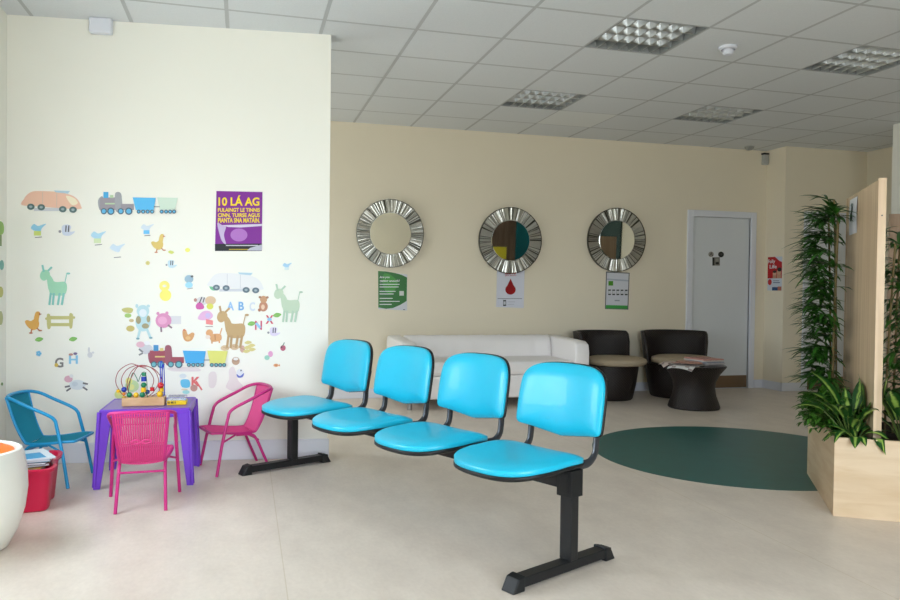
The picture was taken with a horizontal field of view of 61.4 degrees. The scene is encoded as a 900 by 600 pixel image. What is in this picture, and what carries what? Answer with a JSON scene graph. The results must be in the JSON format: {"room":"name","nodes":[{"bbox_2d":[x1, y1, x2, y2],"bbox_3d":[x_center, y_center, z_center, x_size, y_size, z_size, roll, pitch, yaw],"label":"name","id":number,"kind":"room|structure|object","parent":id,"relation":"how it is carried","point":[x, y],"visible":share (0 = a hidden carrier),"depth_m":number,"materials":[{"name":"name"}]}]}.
{"room":"medical waiting room","nodes":[
{"label":"medical waiting room","id":0,"kind":"room"},
{"bbox_2d":[0,7,6,440],"bbox_3d":[-2.314,-0.338,2.712,0.120,2.862,9.496,0,1,-15],"label":"wall","id":1,"kind":"structure","parent":0,"point":[3,16],"depth_m":4.76,"materials":[{"name":"beige paint"}]},
{"bbox_2d":[0,221,3,269],"bbox_3d":[-2.791,-0.338,4.700,0.001,0.301,0.146,0,1,-15],"label":"sticker","id":2,"kind":"object","parent":1,"relation":"attached to","point":[1,223],"visible":1,"depth_m":4.72,"materials":[{"name":"green"}]},
{"bbox_2d":[6,15,330,463],"bbox_3d":[-1.827,-0.370,5.051,2.042,2.862,0.175,1,1,-9],"label":"wall","id":3,"kind":"structure","parent":0,"point":[188,114],"depth_m":4.96,"materials":[{"name":"beige paint"}]},
{"bbox_2d":[25,311,41,333],"bbox_3d":[-2.669,0.145,4.855,0.105,0.144,0.003,1,1,-9],"label":"sticker","id":4,"kind":"object","parent":3,"relation":"attached to","point":[34,324],"visible":1,"depth_m":4.86,"materials":[{"name":"orange"}]},
{"bbox_2d":[31,224,45,237],"bbox_3d":[-2.636,-0.443,4.850,0.090,0.092,0.001,1,1,-9],"label":"sticker","id":5,"kind":"object","parent":3,"relation":"attached to","point":[37,229],"visible":1,"depth_m":4.85,"materials":[{"name":"blue"}]},
{"bbox_2d":[21,190,81,212],"bbox_3d":[-2.556,-0.633,4.857,0.365,0.140,0.006,1,1,-9],"label":"sticker","id":6,"kind":"object","parent":3,"relation":"attached to","point":[60,201],"visible":1,"depth_m":4.86,"materials":[{"name":"orange"}]},
{"bbox_2d":[40,265,69,304],"bbox_3d":[-2.540,-0.096,4.870,0.184,0.259,0.005,1,1,-9],"label":"sticker","id":7,"kind":"object","parent":3,"relation":"attached to","point":[58,289],"visible":1,"depth_m":4.87,"materials":[{"name":"green"}]},
{"bbox_2d":[45,313,74,328],"bbox_3d":[-2.512,0.136,4.880,0.181,0.106,0.003,1,1,-9],"label":"sticker","id":8,"kind":"object","parent":3,"relation":"attached to","point":[70,317],"visible":1,"depth_m":4.88,"materials":[{"name":"yellow"}]},
{"bbox_2d":[58,225,74,235],"bbox_3d":[-2.468,-0.450,4.876,0.099,0.073,0.002,1,1,-9],"label":"sticker","id":9,"kind":"object","parent":3,"relation":"attached to","point":[65,228],"visible":1,"depth_m":4.88,"materials":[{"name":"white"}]},
{"bbox_2d":[64,374,87,390],"bbox_3d":[-2.420,0.537,4.901,0.145,0.113,0.003,1,1,-9],"label":"sticker","id":10,"kind":"object","parent":3,"relation":"attached to","point":[76,384],"visible":1,"depth_m":4.90,"materials":[{"name":"white"}]},
{"bbox_2d":[91,231,105,244],"bbox_3d":[-2.278,-0.400,4.906,0.092,0.093,0.001,1,1,-9],"label":"sticker","id":11,"kind":"object","parent":3,"relation":"attached to","point":[97,236],"visible":1,"depth_m":4.91,"materials":[{"name":"blue"}]},
{"bbox_2d":[89,17,112,34],"bbox_3d":[-2.238,-1.759,4.858,0.140,0.104,0.059,1,1,-9],"label":"fire alarm","id":12,"kind":"object","parent":3,"relation":"attached to","point":[97,26],"visible":1,"depth_m":4.83,"materials":[{"name":"white plastic"}]},
{"bbox_2d":[110,244,124,257],"bbox_3d":[-2.163,-0.320,4.926,0.092,0.093,0.001,1,1,-9],"label":"sticker","id":13,"kind":"object","parent":3,"relation":"attached to","point":[113,247],"visible":1,"depth_m":4.92,"materials":[{"name":"blue"}]},
{"bbox_2d":[122,308,134,331],"bbox_3d":[-2.101,0.127,4.943,0.081,0.157,0.002,1,1,-9],"label":"sticker","id":14,"kind":"object","parent":3,"relation":"attached to","point":[126,310],"visible":1,"depth_m":4.94,"materials":[{"name":"yellow"}]},
{"bbox_2d":[125,378,138,391],"bbox_3d":[-2.081,0.555,4.955,0.087,0.095,0.001,1,1,-9],"label":"sticker","id":15,"kind":"object","parent":3,"relation":"attached to","point":[134,385],"visible":0.84,"depth_m":4.96,"materials":[{"name":"green"}]},
{"bbox_2d":[98,192,177,214],"bbox_3d":[-2.033,-0.625,4.934,0.496,0.151,0.009,1,1,-8],"label":"sticker","id":16,"kind":"object","parent":3,"relation":"attached to","point":[106,204],"visible":1,"depth_m":4.93,"materials":[{"name":"grey"}]},
{"bbox_2d":[135,304,151,339],"bbox_3d":[-2.003,0.143,4.957,0.108,0.233,0.005,1,1,-9],"label":"sticker","id":17,"kind":"object","parent":3,"relation":"attached to","point":[142,322],"visible":1,"depth_m":4.96,"materials":[{"name":"teal"}]},
{"bbox_2d":[136,341,152,355],"bbox_3d":[-2.001,0.317,4.962,0.104,0.097,0.002,1,1,-9],"label":"sticker","id":18,"kind":"object","parent":3,"relation":"attached to","point":[144,347],"visible":1,"depth_m":4.96,"materials":[{"name":"white"}]},
{"bbox_2d":[141,224,153,235],"bbox_3d":[-1.979,-0.457,4.952,0.079,0.080,0.001,1,1,-9],"label":"sticker","id":19,"kind":"object","parent":3,"relation":"attached to","point":[144,227],"visible":1,"depth_m":4.95,"materials":[{"name":"blue"}]},
{"bbox_2d":[151,234,165,252],"bbox_3d":[-1.910,-0.370,4.963,0.093,0.125,0.003,1,1,-9],"label":"sticker","id":20,"kind":"object","parent":3,"relation":"attached to","point":[158,245],"visible":1,"depth_m":4.96,"materials":[{"name":"yellow"}]},
{"bbox_2d":[159,281,170,300],"bbox_3d":[-1.871,-0.059,4.976,0.076,0.133,0.001,1,1,-9],"label":"sticker","id":21,"kind":"object","parent":3,"relation":"attached to","point":[165,295],"visible":1,"depth_m":4.97,"materials":[{"name":"yellow"}]},
{"bbox_2d":[155,311,180,331],"bbox_3d":[-1.854,0.143,4.981,0.161,0.136,0.003,1,1,-9],"label":"sticker","id":22,"kind":"object","parent":3,"relation":"attached to","point":[163,320],"visible":1,"depth_m":4.98,"materials":[{"name":"pink"}]},
{"bbox_2d":[167,367,200,371],"bbox_3d":[-1.757,0.458,5.003,0.212,0.030,0.001,1,1,-9],"label":"residue","id":23,"kind":"object","parent":3,"relation":"attached to","point":[182,369],"visible":1,"depth_m":5.00,"materials":[{"name":"white"}]},
{"bbox_2d":[179,374,189,393],"bbox_3d":[-1.753,0.554,5.005,0.069,0.135,0.002,1,1,-9],"label":"sticker","id":24,"kind":"object","parent":3,"relation":"attached to","point":[185,383],"visible":0.98,"depth_m":5.01,"materials":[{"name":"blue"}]},
{"bbox_2d":[148,345,227,367],"bbox_3d":[-1.730,0.373,5.000,0.508,0.152,0.009,1,1,-8],"label":"sticker","id":25,"kind":"object","parent":3,"relation":"attached to","point":[155,356],"visible":0.97,"depth_m":5.00,"materials":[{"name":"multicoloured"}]},
{"bbox_2d":[182,329,193,341],"bbox_3d":[-1.729,0.233,5.003,0.077,0.083,0.001,1,1,-9],"label":"sticker","id":26,"kind":"object","parent":3,"relation":"attached to","point":[187,337],"visible":1,"depth_m":5.00,"materials":[{"name":"brown"}]},
{"bbox_2d":[185,275,192,288],"bbox_3d":[-1.723,-0.118,4.997,0.056,0.094,0.002,1,1,-9],"label":"sticker","id":27,"kind":"object","parent":3,"relation":"attached to","point":[189,278],"visible":1,"depth_m":5.00,"materials":[{"name":"blue"}]},
{"bbox_2d":[190,377,202,390],"bbox_3d":[-1.679,0.557,5.016,0.078,0.097,0.001,1,1,-9],"label":"sticker","id":28,"kind":"object","parent":3,"relation":"attached to","point":[193,387],"visible":1,"depth_m":5.01,"materials":[{"name":"red"}]},
{"bbox_2d":[194,296,215,308],"bbox_3d":[-1.623,0.018,5.015,0.140,0.089,0.003,1,1,-9],"label":"sticker","id":29,"kind":"object","parent":3,"relation":"attached to","point":[210,300],"visible":1,"depth_m":5.01,"materials":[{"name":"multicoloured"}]},
{"bbox_2d":[198,311,212,326],"bbox_3d":[-1.621,0.125,5.018,0.097,0.108,0.002,1,1,-9],"label":"sticker","id":30,"kind":"object","parent":3,"relation":"attached to","point":[205,315],"visible":1,"depth_m":5.02,"materials":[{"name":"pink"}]},
{"bbox_2d":[208,371,216,387],"bbox_3d":[-1.578,0.530,5.032,0.053,0.111,0.001,1,1,-9],"label":"residue","id":31,"kind":"object","parent":3,"relation":"attached to","point":[212,378],"visible":1,"depth_m":5.03,"materials":[{"name":"white"}]},
{"bbox_2d":[206,328,221,343],"bbox_3d":[-1.567,0.237,5.028,0.109,0.104,0.003,1,1,-9],"label":"sticker","id":32,"kind":"object","parent":3,"relation":"attached to","point":[209,333],"visible":1,"depth_m":5.03,"materials":[{"name":"brown"}]},
{"bbox_2d":[217,306,248,347],"bbox_3d":[-1.446,0.180,5.045,0.207,0.282,0.005,1,1,-9],"label":"sticker","id":33,"kind":"object","parent":3,"relation":"attached to","point":[237,331],"visible":1,"depth_m":5.04,"materials":[{"name":"brown paper"}]},
{"bbox_2d":[226,367,242,390],"bbox_3d":[-1.438,0.526,5.054,0.110,0.164,0.001,1,1,-9],"label":"residue","id":34,"kind":"object","parent":3,"relation":"attached to","point":[233,384],"visible":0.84,"depth_m":5.05,"materials":[{"name":"white"}]},
{"bbox_2d":[207,272,263,292],"bbox_3d":[-1.428,-0.115,5.042,0.365,0.138,0.006,1,1,-9],"label":"sticker","id":35,"kind":"object","parent":3,"relation":"attached to","point":[244,282],"visible":1,"depth_m":5.04,"materials":[{"name":"white"}]},
{"bbox_2d":[215,191,261,250],"bbox_3d":[-1.405,-0.523,5.037,0.304,0.400,0.004,1,1,-9],"label":"poster","id":36,"kind":"object","parent":3,"relation":"attached to","point":[238,213],"visible":1,"depth_m":5.04,"materials":[{"name":"purple paper"}]},
{"bbox_2d":[215,223,261,250],"bbox_3d":[-1.407,-0.417,5.039,0.304,0.188,0.002,1,1,-9],"label":"print","id":37,"kind":"object","parent":36,"relation":"attached to","point":[228,236],"depth_m":5.04,"materials":[{"name":"purple paper"}]},
{"bbox_2d":[243,341,255,352],"bbox_3d":[-1.342,0.313,5.064,0.084,0.083,0.002,1,1,-9],"label":"sticker","id":38,"kind":"object","parent":3,"relation":"attached to","point":[249,346],"visible":1,"depth_m":5.06,"materials":[{"name":"yellow"}]},
{"bbox_2d":[258,296,268,311],"bbox_3d":[-1.251,0.025,5.073,0.070,0.106,0.003,1,1,-9],"label":"sticker","id":39,"kind":"object","parent":3,"relation":"attached to","point":[263,306],"visible":1,"depth_m":5.07,"materials":[{"name":"brown"}]},
{"bbox_2d":[274,284,302,321],"bbox_3d":[-1.088,0.021,5.097,0.191,0.257,0.005,1,1,-9],"label":"sticker","id":40,"kind":"object","parent":3,"relation":"attached to","point":[289,306],"visible":1,"depth_m":5.10,"materials":[{"name":"green"}]},
{"bbox_2d":[0,388,899,599],"bbox_3d":[1.921,1.178,3.892,9.095,0.100,9.656,0,1,-15],"label":"floor","id":41,"kind":"structure","parent":0,"point":[370,522],"depth_m":3.60,"materials":[{"name":"beige tile"}]},
{"bbox_2d":[0,440,28,549],"bbox_3d":[-2.102,0.857,3.277,0.486,0.460,0.486,0,1,-15],"label":"stool","id":42,"kind":"object","parent":41,"relation":"on","point":[14,484],"visible":1,"depth_m":3.25,"materials":[{"name":"white plastic"}]},
{"bbox_2d":[0,443,13,453],"bbox_3d":[-2.100,0.676,3.274,0.386,0.098,0.386,0,1,-15],"label":"cushion","id":43,"kind":"object","parent":42,"relation":"on","point":[5,448],"depth_m":3.31,"materials":[{"name":"orange plastic"}]},
{"bbox_2d":[23,450,62,512],"bbox_3d":[-2.210,0.955,3.980,0.283,0.238,0.426,0,1,-21],"label":"tub","id":44,"kind":"object","parent":41,"relation":"on","point":[42,482],"visible":0.52,"depth_m":3.84,"materials":[{"name":"red plastic"}]},
{"bbox_3d":[-2.222,0.885,3.976,0.170,0.018,0.240,0,1,-27],"label":"picture book","id":45,"kind":"object","parent":44,"relation":"in","visible":0},
{"bbox_2d":[28,459,51,469],"bbox_3d":[-2.212,0.868,3.978,0.170,0.014,0.250,0,1,-15],"label":"picture book","id":46,"kind":"object","parent":45,"relation":"on","point":[43,467],"visible":0.05,"depth_m":3.90,"materials":[{"name":"orange paper"}]},
{"bbox_2d":[28,462,49,467],"bbox_3d":[-2.224,0.853,3.985,0.180,0.014,0.240,0,1,-35],"label":"picture book","id":47,"kind":"object","parent":46,"relation":"on","point":[47,463],"visible":0.16,"depth_m":3.91,"materials":[{"name":"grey paper"}]},
{"bbox_2d":[27,453,51,465],"bbox_3d":[-2.207,0.839,3.979,0.176,0.012,0.240,0,1,-21],"label":"picture book","id":48,"kind":"object","parent":47,"relation":"on","point":[38,463],"visible":0.16,"depth_m":3.89,"materials":[{"name":"grey paper"}]},
{"bbox_2d":[27,450,49,462],"bbox_3d":[-2.211,0.826,3.977,0.190,0.012,0.250,0,1,-30],"label":"picture book","id":49,"kind":"object","parent":48,"relation":"on","point":[46,460],"visible":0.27,"depth_m":3.90,"materials":[{"name":"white paper"}]},
{"bbox_2d":[24,448,55,461],"bbox_3d":[-2.199,0.814,3.970,0.180,0.009,0.260,0,1,-41],"label":"picture book","id":50,"kind":"object","parent":49,"relation":"on","point":[35,454],"visible":0.49,"depth_m":3.96,"materials":[{"name":"white paper"}]},
{"bbox_2d":[25,452,45,458],"bbox_3d":[-2.184,0.811,3.930,0.130,0.001,0.140,0,1,-41],"label":"print","id":51,"kind":"object","parent":50,"relation":"on","point":[33,455],"depth_m":3.95,"materials":[{"name":"blue"}]},
{"bbox_2d":[5,389,93,488],"bbox_3d":[-2.357,0.803,4.457,0.420,0.530,0.374,1,1,-4],"label":"chair","id":52,"kind":"object","parent":41,"relation":"on","point":[21,409],"visible":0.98,"depth_m":4.45,"materials":[{"name":"blue plastic"}]},
{"bbox_2d":[107,410,180,513],"bbox_3d":[-1.630,0.819,4.027,0.374,0.530,0.420,0,1,-18],"label":"chair","id":53,"kind":"object","parent":41,"relation":"on","point":[147,453],"visible":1,"depth_m":3.90,"materials":[{"name":"pink plastic"}]},
{"bbox_2d":[92,397,200,489],"bbox_3d":[-1.811,0.846,4.574,0.551,0.448,0.512,0,1,-14],"label":"table","id":54,"kind":"object","parent":41,"relation":"on","point":[188,416],"visible":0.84,"depth_m":4.40,"materials":[{"name":"purple plastic"}]},
{"bbox_2d":[115,361,165,406],"bbox_3d":[-1.837,0.494,4.499,0.276,0.260,0.107,0,1,-14],"label":"bead maze","id":55,"kind":"object","parent":54,"relation":"on","point":[136,399],"visible":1,"depth_m":4.47,"materials":[{"name":"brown wood"}]},
{"bbox_2d":[167,394,187,404],"bbox_3d":[-1.643,0.601,4.562,0.110,0.050,0.091,0,1,-14],"label":"toy box","id":56,"kind":"object","parent":54,"relation":"on","point":[171,399],"visible":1,"depth_m":4.52,"materials":[{"name":"yellow"}]},
{"bbox_2d":[167,399,187,404],"bbox_3d":[-1.643,0.613,4.563,0.110,0.026,0.090,0,1,-14],"label":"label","id":57,"kind":"object","parent":56,"relation":"on","point":[169,401],"depth_m":4.52,"materials":[{"name":"yellow"}]},
{"bbox_2d":[199,382,272,476],"bbox_3d":[-1.361,0.809,4.837,0.420,0.530,0.374,0,1,-34],"label":"chair","id":58,"kind":"object","parent":41,"relation":"on","point":[263,391],"visible":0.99,"depth_m":4.87,"materials":[{"name":"pink plastic"}]},
{"bbox_2d":[238,339,613,594],"bbox_3d":[-0.290,0.682,3.964,0.632,0.834,2.391,0,1,-41],"label":"seating","id":59,"kind":"object","parent":41,"relation":"on","point":[560,398],"visible":1,"depth_m":3.55,"materials":[{"name":"blue plastic"}]},
{"bbox_2d":[387,334,588,409],"bbox_3d":[0.367,0.707,7.727,1.916,0.675,0.810,0,1,-15],"label":"sofa","id":60,"kind":"object","parent":41,"relation":"on","point":[522,352],"visible":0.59,"depth_m":7.83,"materials":[{"name":"white leather"}]},
{"bbox_2d":[434,355,572,375],"bbox_3d":[0.393,0.658,7.632,1.590,0.133,0.605,0,1,-15],"label":"seat cushion","id":61,"kind":"object","parent":60,"relation":"on","point":[519,364],"depth_m":7.49,"materials":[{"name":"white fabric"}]},
{"bbox_2d":[573,330,646,400],"bbox_3d":[1.716,0.698,8.127,0.739,0.715,0.819,0,1,-35],"label":"rattan chair","id":62,"kind":"object","parent":41,"relation":"on","point":[609,350],"visible":0.73,"depth_m":7.96,"materials":[{"name":"brown wicker"}]},
{"bbox_2d":[589,355,646,366],"bbox_3d":[1.767,0.643,8.056,0.647,0.083,0.647,0,1,-35],"label":"cushion","id":63,"kind":"object","parent":62,"relation":"on","point":[595,360],"depth_m":7.83,"materials":[{"name":"beige fabric"}]},
{"bbox_2d":[641,329,708,397],"bbox_3d":[2.523,0.704,8.362,0.783,0.715,0.868,1,1,-11],"label":"rattan chair","id":64,"kind":"object","parent":41,"relation":"on","point":[659,346],"visible":0.54,"depth_m":8.52,"materials":[{"name":"brown wicker"}]},
{"bbox_2d":[650,354,708,363],"bbox_3d":[2.542,0.649,8.272,0.686,0.083,0.686,1,1,-11],"label":"cushion","id":65,"kind":"object","parent":64,"relation":"on","point":[659,358],"depth_m":8.19,"materials":[{"name":"beige fabric"}]},
{"bbox_2d":[665,364,726,410],"bbox_3d":[2.437,0.858,7.561,0.616,0.430,0.616,0,1,-15],"label":"table","id":66,"kind":"object","parent":41,"relation":"on","point":[695,390],"visible":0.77,"depth_m":7.37,"materials":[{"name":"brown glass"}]},
{"bbox_2d":[658,361,685,367],"bbox_3d":[2.281,0.643,7.567,0.340,0.048,0.260,1,1,5],"label":"newspaper","id":67,"kind":"object","parent":66,"relation":"on","point":[665,363],"visible":0.61,"depth_m":7.50,"materials":[{"name":"beige paper"}]},
{"bbox_2d":[672,360,701,363],"bbox_3d":[2.387,0.616,7.522,0.260,0.011,0.340,1,1,35],"label":"newspaper","id":68,"kind":"object","parent":67,"relation":"on","point":[678,361],"visible":0.93,"depth_m":7.48,"materials":[{"name":"brown paper"}]},
{"bbox_2d":[667,364,702,371],"bbox_3d":[2.337,0.657,7.437,0.340,0.051,0.260,0,1,-44],"label":"newspaper","id":69,"kind":"object","parent":66,"relation":"on","point":[689,367],"visible":0.76,"depth_m":7.36,"materials":[{"name":"white paper"}]},
{"bbox_3d":[2.550,0.637,7.609,0.240,0.011,0.300,0,1,-21],"label":"magazine","id":70,"kind":"object","parent":66,"relation":"on","visible":0},
{"bbox_2d":[702,363,724,364],"bbox_3d":[2.555,0.625,7.589,0.240,0.011,0.300,0,1,-30],"label":"magazine","id":71,"kind":"object","parent":70,"relation":"on","point":[702,363],"visible":0.4,"depth_m":7.43,"materials":[{"name":"grey paper"}]},
{"bbox_2d":[688,360,723,362],"bbox_3d":[2.560,0.612,7.611,0.240,0.011,0.300,0,1,-15],"label":"magazine","id":72,"kind":"object","parent":71,"relation":"on","point":[688,360],"visible":0.43,"depth_m":7.48,"materials":[{"name":"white paper"}]},
{"bbox_2d":[684,358,723,361],"bbox_3d":[2.543,0.600,7.596,0.240,0.011,0.300,0,1,-27],"label":"magazine","id":73,"kind":"object","parent":72,"relation":"on","point":[684,358],"visible":0.54,"depth_m":7.48,"materials":[{"name":"grey paper"}]},
{"bbox_2d":[684,356,723,360],"bbox_3d":[2.551,0.587,7.608,0.240,0.011,0.300,0,1,-21],"label":"magazine","id":74,"kind":"object","parent":73,"relation":"on","point":[703,358],"visible":1,"depth_m":7.55,"materials":[{"name":"brown paper"}]},
{"bbox_2d":[592,426,817,490],"bbox_3d":[2.075,1.103,5.473,2.060,0.001,2.060,0,1,-15],"label":"inlay","id":75,"kind":"object","parent":41,"relation":"on","point":[733,457],"visible":0.66,"depth_m":5.37,"materials":[{"name":"green carpet"}]},
{"bbox_2d":[807,178,899,521],"bbox_3d":[2.454,0.245,4.303,0.620,1.765,0.965,1,1,18],"label":"planter","id":76,"kind":"object","parent":41,"relation":"on","point":[863,482],"visible":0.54,"depth_m":3.99,"materials":[{"name":"brown wood"}]},
{"bbox_2d":[782,195,857,403],"bbox_3d":[2.279,0.038,4.723,0.412,1.450,0.743,1,1,25],"label":"palm","id":77,"kind":"object","parent":76,"relation":"on","point":[831,215],"visible":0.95,"depth_m":4.65,"materials":[{"name":"green plant"}]},
{"bbox_2d":[795,384,852,420],"bbox_3d":[2.238,0.632,4.560,0.306,0.258,0.422,1,1,18],"label":"fern","id":78,"kind":"object","parent":76,"relation":"on","point":[822,387],"visible":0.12,"depth_m":4.55,"materials":[{"name":"green plant"}]},
{"bbox_2d":[794,390,863,433],"bbox_3d":[2.155,0.637,4.345,0.332,0.254,0.426,1,1,18],"label":"fern","id":79,"kind":"object","parent":76,"relation":"on","point":[819,420],"visible":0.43,"depth_m":4.28,"materials":[{"name":"green plant"}]},
{"bbox_2d":[791,372,879,436],"bbox_3d":[2.078,0.575,4.179,0.378,0.383,0.688,1,1,18],"label":"spider plant","id":80,"kind":"object","parent":76,"relation":"on","point":[858,396],"visible":0.72,"depth_m":4.15,"materials":[{"name":"green plant"}]},
{"bbox_2d":[849,196,857,234],"bbox_3d":[2.426,-0.505,4.562,0.008,0.215,0.230,1,1,18],"label":"paper notice","id":81,"kind":"object","parent":76,"relation":"attached to","point":[853,203],"visible":0.95,"depth_m":4.55,"materials":[{"name":"white"}]},
{"bbox_2d":[822,422,891,454],"bbox_3d":[2.144,0.725,4.005,0.400,0.118,0.348,0,1,-15],"label":"spider plant","id":82,"kind":"object","parent":76,"relation":"on","point":[852,434],"visible":0.96,"depth_m":3.95,"materials":[{"name":"green plant"}]},
{"bbox_2d":[882,226,899,434],"bbox_3d":[2.632,0.151,4.366,0.441,1.244,0.960,1,1,23],"label":"palm","id":83,"kind":"object","parent":76,"relation":"on","point":[892,362],"visible":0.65,"depth_m":4.29,"materials":[{"name":"green plant"}]},
{"bbox_2d":[882,378,899,440],"bbox_3d":[2.452,0.567,3.992,0.414,0.414,0.558,1,1,29],"label":"spider plant","id":84,"kind":"object","parent":76,"relation":"on","point":[892,405],"visible":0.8,"depth_m":3.98,"materials":[{"name":"green plant"}]},
{"bbox_2d":[882,214,899,413],"bbox_3d":[3.905,0.223,5.957,0.900,1.790,0.450,1,1,5],"label":"wooden screen","id":85,"kind":"object","parent":41,"relation":"on","point":[894,219],"visible":0.04,"depth_m":5.96,"materials":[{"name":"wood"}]},
{"bbox_2d":[0,0,899,151],"bbox_3d":[1.910,-1.738,4.009,9.600,0.001,10.200,0,1,-15],"label":"ceiling","id":86,"kind":"structure","parent":0,"point":[443,64],"depth_m":5.64,"materials":[{"name":"tile"}]},
{"bbox_2d":[500,90,586,109],"bbox_3d":[0.835,-1.850,6.824,0.606,0.103,0.606,0,1,-15],"label":"ceiling light","id":87,"kind":"object","parent":86,"relation":"attached to","point":[524,98],"visible":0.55,"depth_m":6.87,"materials":[{"name":"grey metal"}]},
{"bbox_2d":[585,18,709,54],"bbox_3d":[1.306,-1.815,5.087,0.606,0.103,0.606,0,1,-15],"label":"ceiling light","id":88,"kind":"object","parent":86,"relation":"attached to","point":[630,35],"visible":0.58,"depth_m":5.11,"materials":[{"name":"white metal"}]},
{"bbox_2d":[674,105,762,122],"bbox_3d":[2.572,-1.836,7.296,0.606,0.103,0.606,0,1,-15],"label":"ceiling light","id":89,"kind":"object","parent":86,"relation":"attached to","point":[715,114],"visible":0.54,"depth_m":7.33,"materials":[{"name":"grey metal"}]},
{"bbox_2d":[718,44,737,55],"bbox_3d":[1.929,-1.728,5.255,0.124,0.057,0.124,0,1,-15],"label":"smoke detector","id":90,"kind":"object","parent":86,"relation":"attached to","point":[727,49],"visible":1,"depth_m":5.22,"materials":[{"name":"white plastic"}]},
{"bbox_2d":[802,45,899,75],"bbox_3d":[3.043,-1.801,5.559,0.606,0.103,0.606,0,1,-15],"label":"ceiling light","id":91,"kind":"object","parent":86,"relation":"attached to","point":[863,60],"visible":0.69,"depth_m":5.61,"materials":[{"name":"white metal"}]},
{"bbox_2d":[328,121,766,388],"bbox_3d":[0.082,-0.398,8.220,7.700,2.862,0.120,0,1,-15],"label":"wall","id":92,"kind":"structure","parent":0,"point":[453,179],"depth_m":8.36,"materials":[{"name":"beige paint"}]},
{"bbox_2d":[356,199,423,267],"bbox_3d":[-0.623,-0.696,7.922,0.714,0.714,0.053,0,1,-15],"label":"round mirror","id":93,"kind":"object","parent":92,"relation":"attached to","point":[389,233],"visible":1,"depth_m":7.91,"materials":[{"name":"clear glass"}]},
{"bbox_2d":[378,271,406,309],"bbox_3d":[-0.604,-0.096,7.973,0.315,0.413,0.006,0,1,-15],"label":"poster","id":94,"kind":"object","parent":92,"relation":"attached to","point":[392,287],"visible":1,"depth_m":7.97,"materials":[{"name":"green paper"}]},
{"bbox_2d":[328,382,648,398],"bbox_3d":[0.719,0.989,8.350,4.220,0.100,0.014,0,1,-15],"label":"baseboard","id":95,"kind":"structure","parent":92,"relation":"attached to","point":[640,386],"depth_m":7.89,"materials":[{"name":"white paint"}]},
{"bbox_2d":[478,207,541,273],"bbox_3d":[0.660,-0.650,8.271,0.724,0.724,0.053,0,1,-15],"label":"round mirror","id":96,"kind":"object","parent":92,"relation":"attached to","point":[510,238],"visible":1,"depth_m":8.26,"materials":[{"name":"clear glass"}]},
{"bbox_2d":[496,270,524,307],"bbox_3d":[0.664,-0.125,8.317,0.326,0.425,0.004,0,1,-15],"label":"poster","id":97,"kind":"object","parent":92,"relation":"attached to","point":[510,287],"visible":1,"depth_m":8.32,"materials":[{"name":"white paper"}]},
{"bbox_2d":[498,279,521,305],"bbox_3d":[0.659,-0.085,8.317,0.285,0.303,0.002,0,1,-15],"label":"print","id":98,"kind":"object","parent":97,"relation":"attached to","point":[509,290],"depth_m":8.32,"materials":[{"name":"white paper"}]},
{"bbox_2d":[587,208,645,271],"bbox_3d":[1.893,-0.682,8.605,0.724,0.724,0.053,0,1,-15],"label":"round mirror","id":99,"kind":"object","parent":92,"relation":"attached to","point":[616,237],"visible":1,"depth_m":8.59,"materials":[{"name":"clear glass"}]},
{"bbox_2d":[605,272,629,309],"bbox_3d":[1.913,-0.107,8.656,0.304,0.433,0.006,0,1,-15],"label":"poster","id":100,"kind":"object","parent":92,"relation":"attached to","point":[617,283],"visible":1,"depth_m":8.66,"materials":[{"name":"grey paper"}]},
{"bbox_2d":[685,210,756,388],"bbox_3d":[3.211,0.001,9.056,0.935,2.115,0.120,0,1,-15],"label":"door","id":101,"kind":"structure","parent":92,"relation":"in","point":[717,297],"depth_m":9.05,"materials":[{"name":"white paint"}]},
{"bbox_2d":[761,153,768,164],"bbox_3d":[3.793,-1.696,9.112,0.074,0.140,0.051,0,1,-15],"label":"sensor","id":102,"kind":"object","parent":92,"relation":"attached to","point":[765,156],"visible":1,"depth_m":9.09,"materials":[{"name":"grey"}]},
{"bbox_2d":[763,148,778,381],"bbox_3d":[3.883,-0.366,9.140,0.120,2.862,0.336,0,1,-15],"label":"wall","id":103,"kind":"structure","parent":0,"point":[772,183],"depth_m":9.07,"materials":[{"name":"beige paint"}]},
{"bbox_2d":[762,380,781,390],"bbox_3d":[3.834,1.016,9.022,0.014,0.100,0.351,0,1,-15],"label":"baseboard","id":104,"kind":"structure","parent":103,"relation":"attached to","point":[767,384],"depth_m":9.02,"materials":[{"name":"white paint"}]},
{"bbox_2d":[767,256,781,290],"bbox_3d":[3.855,-0.313,8.996,0.006,0.400,0.250,0,1,-15],"label":"poster","id":105,"kind":"object","parent":103,"relation":"attached to","point":[774,281],"visible":1,"depth_m":8.99,"materials":[{"name":"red paper"}]},
{"bbox_2d":[775,146,866,382],"bbox_3d":[4.440,-0.358,9.055,1.150,2.862,0.120,0,1,-15],"label":"wall","id":106,"kind":"structure","parent":0,"point":[839,175],"depth_m":8.90,"materials":[{"name":"beige paint"}]},
{"bbox_2d":[781,382,800,390],"bbox_3d":[4.003,1.021,8.894,0.275,0.100,0.014,0,1,-15],"label":"baseboard","id":107,"kind":"structure","parent":106,"relation":"attached to","point":[784,386],"depth_m":8.89,"materials":[{"name":"white paint"}]},
{"bbox_2d":[801,211,845,390],"bbox_3d":[4.561,0.017,9.075,0.870,2.115,0.120,0,1,-15],"label":"door","id":108,"kind":"structure","parent":106,"relation":"in","point":[842,226],"depth_m":9.04,"materials":[{"name":"white paint"}]},
{"bbox_2d":[867,147,892,383],"bbox_3d":[6.237,-0.266,4.861,0.120,2.862,9.160,0,1,-15],"label":"wall","id":109,"kind":"structure","parent":0,"point":[879,162],"depth_m":8.86,"materials":[{"name":"beige paint"}]},
{"bbox_2d":[891,123,899,213],"bbox_3d":[4.698,-0.330,7.551,0.440,2.862,0.320,0,1,-15],"label":"wall pillar","id":110,"kind":"structure","parent":0,"point":[895,201],"depth_m":7.58,"materials":[{"name":"beige paint"}]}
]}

